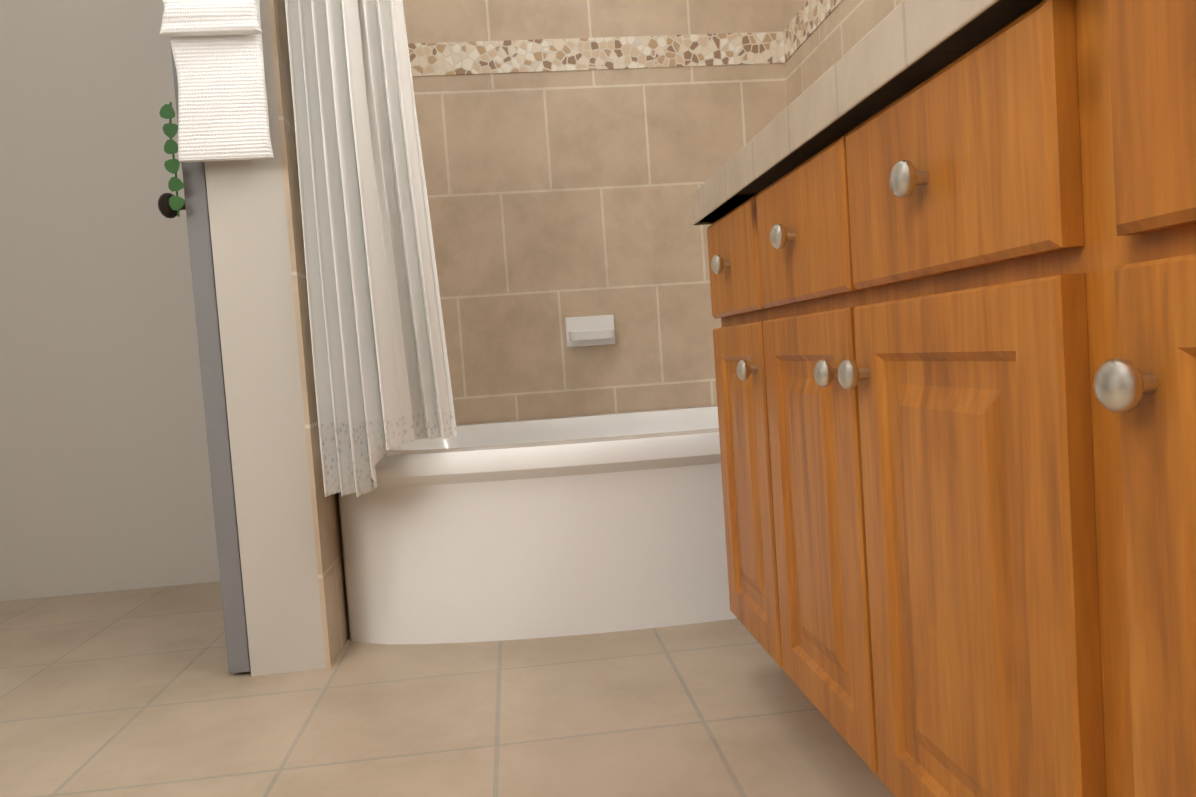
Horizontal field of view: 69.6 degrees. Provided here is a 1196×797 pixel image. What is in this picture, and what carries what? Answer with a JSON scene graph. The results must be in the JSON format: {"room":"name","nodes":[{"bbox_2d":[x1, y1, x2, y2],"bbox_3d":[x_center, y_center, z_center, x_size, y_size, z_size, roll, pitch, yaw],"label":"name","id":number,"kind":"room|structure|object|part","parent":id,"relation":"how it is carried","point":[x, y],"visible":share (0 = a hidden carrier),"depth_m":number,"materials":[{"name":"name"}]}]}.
{"room":"bathroom","nodes":[
{"label":"bathroom","id":0,"kind":"room"},
{"bbox_2d":[0,0,219,600],"bbox_3d":[-0.924,-0.693,2.602,3.070,2.440,0.120,-4,3,-6],"label":"wall","id":1,"kind":"structure","parent":0,"point":[105,481],"depth_m":2.50,"materials":[{"name":"grey paint"}]},
{"bbox_2d":[403,0,786,424],"bbox_3d":[-0.041,-0.477,2.637,1.343,1.885,0.010,-4,3,-6],"label":"wall tile","id":2,"kind":"structure","parent":1,"relation":"attached to","point":[556,199],"depth_m":2.63,"materials":[{"name":"beige tile"}]},
{"bbox_2d":[565,315,615,346],"bbox_3d":[-0.020,-0.206,2.602,0.150,0.090,0.084,-4,3,-6],"label":"soap dish","id":3,"kind":"object","parent":2,"relation":"attached to","point":[590,330],"visible":1,"depth_m":2.63,"materials":[{"name":"white ceramic"}]},
{"bbox_2d":[408,32,779,75],"bbox_3d":[-0.080,-1.040,2.601,1.323,0.095,0.003,-4,3,-6],"label":"mosaic tile border","id":4,"kind":"structure","parent":2,"relation":"attached to","point":[538,55],"depth_m":2.61,"materials":[{"name":"tile"}]},
{"bbox_2d":[780,0,842,62],"bbox_3d":[0.620,-1.070,2.235,0.003,0.095,0.840,-4,3,-6],"label":"tile border","id":5,"kind":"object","parent":2,"relation":"attached to","point":[814,12],"depth_m":2.48,"materials":[{"name":"tile"}]},
{"bbox_2d":[204,0,325,675],"bbox_3d":[-0.755,-0.680,2.117,0.147,2.440,0.880,-4,3,-6],"label":"wall","id":6,"kind":"structure","parent":0,"point":[256,309],"depth_m":1.71,"materials":[{"name":"grey paint"}]},
{"bbox_2d":[159,102,184,216],"bbox_3d":[-0.816,-0.461,1.656,0.031,0.220,0.022,-4,3,-6],"label":"plant","id":7,"kind":"object","parent":6,"relation":"attached to","point":[175,183],"visible":1,"depth_m":1.65,"materials":[{"name":"green plant"}]},
{"bbox_2d":[158,43,250,673],"bbox_3d":[-0.872,-0.468,2.078,0.117,2.022,0.800,-4,3,-6],"label":"door leaf","id":8,"kind":"structure","parent":6,"relation":"in","point":[195,206],"depth_m":1.71,"materials":[{"name":"grey paint"}]},
{"bbox_3d":[-0.855,-0.393,1.751,0.075,0.052,0.052,-4,3,-6],"label":"knob","id":9,"kind":"part","parent":8,"relation":"part of","materials":[{"name":"black metal"}]},
{"bbox_2d":[160,0,273,161],"bbox_3d":[-0.727,-0.712,1.632,0.184,0.513,0.083,-4,3,-6],"label":"towel","id":10,"kind":"object","parent":6,"relation":"attached to","point":[217,47],"visible":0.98,"depth_m":1.62,"materials":[{"name":"white fabric"}]},
{"bbox_2d":[268,0,349,668],"bbox_3d":[-0.658,-0.409,2.134,0.010,1.885,0.870,-4,3,-6],"label":"wall tile","id":11,"kind":"structure","parent":6,"relation":"attached to","point":[330,570],"depth_m":1.75,"materials":[{"name":"beige tile"}]},
{"bbox_2d":[0,581,894,796],"bbox_3d":[-0.587,0.649,0.824,3.190,0.100,3.840,-4,3,-6],"label":"floor","id":12,"kind":"structure","parent":0,"point":[142,692],"depth_m":1.48,"materials":[{"name":"tile"}]},
{"bbox_2d":[338,405,736,644],"bbox_3d":[0.054,0.274,2.241,1.317,0.415,0.857,-4,3,-6],"label":"tub","id":13,"kind":"object","parent":12,"relation":"on","point":[548,527],"visible":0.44,"depth_m":1.85,"materials":[{"name":"white ceramic"}]},
{"bbox_2d":[691,0,1195,796],"bbox_3d":[0.592,0.120,0.512,0.588,0.822,2.184,-4,3,-6],"label":"bathroom vanity","id":14,"kind":"object","parent":12,"relation":"on","point":[953,266],"depth_m":0.68,"materials":[{"name":"brown wood"}]},
{"bbox_2d":[691,0,926,203],"bbox_3d":[0.567,-0.315,0.498,0.576,0.055,2.200,-4,3,-6],"label":"backsplash","id":15,"kind":"structure","parent":14,"relation":"on","point":[892,21],"depth_m":0.90,"materials":[{"name":"beige tile"}]},
{"bbox_3d":[0.849,-0.729,0.911,0.120,2.440,3.840,-4,3,-6],"label":"wall","id":16,"kind":"structure","parent":0,"visible":0},
{"bbox_2d":[285,0,456,496],"bbox_3d":[0.019,-0.674,1.885,1.327,1.625,0.492,-4,3,-6],"label":"shower curtain","id":17,"kind":"object","parent":16,"relation":"attached to","point":[381,368],"visible":1,"depth_m":1.68,"materials":[{"name":"white fabric"}]},
{"bbox_2d":[781,0,903,106],"bbox_3d":[0.665,-0.507,2.262,0.010,1.885,0.876,-4,3,-6],"label":"wall tile","id":18,"kind":"structure","parent":16,"relation":"attached to","point":[840,31],"depth_m":2.32,"materials":[{"name":"beige tile"}]}
]}

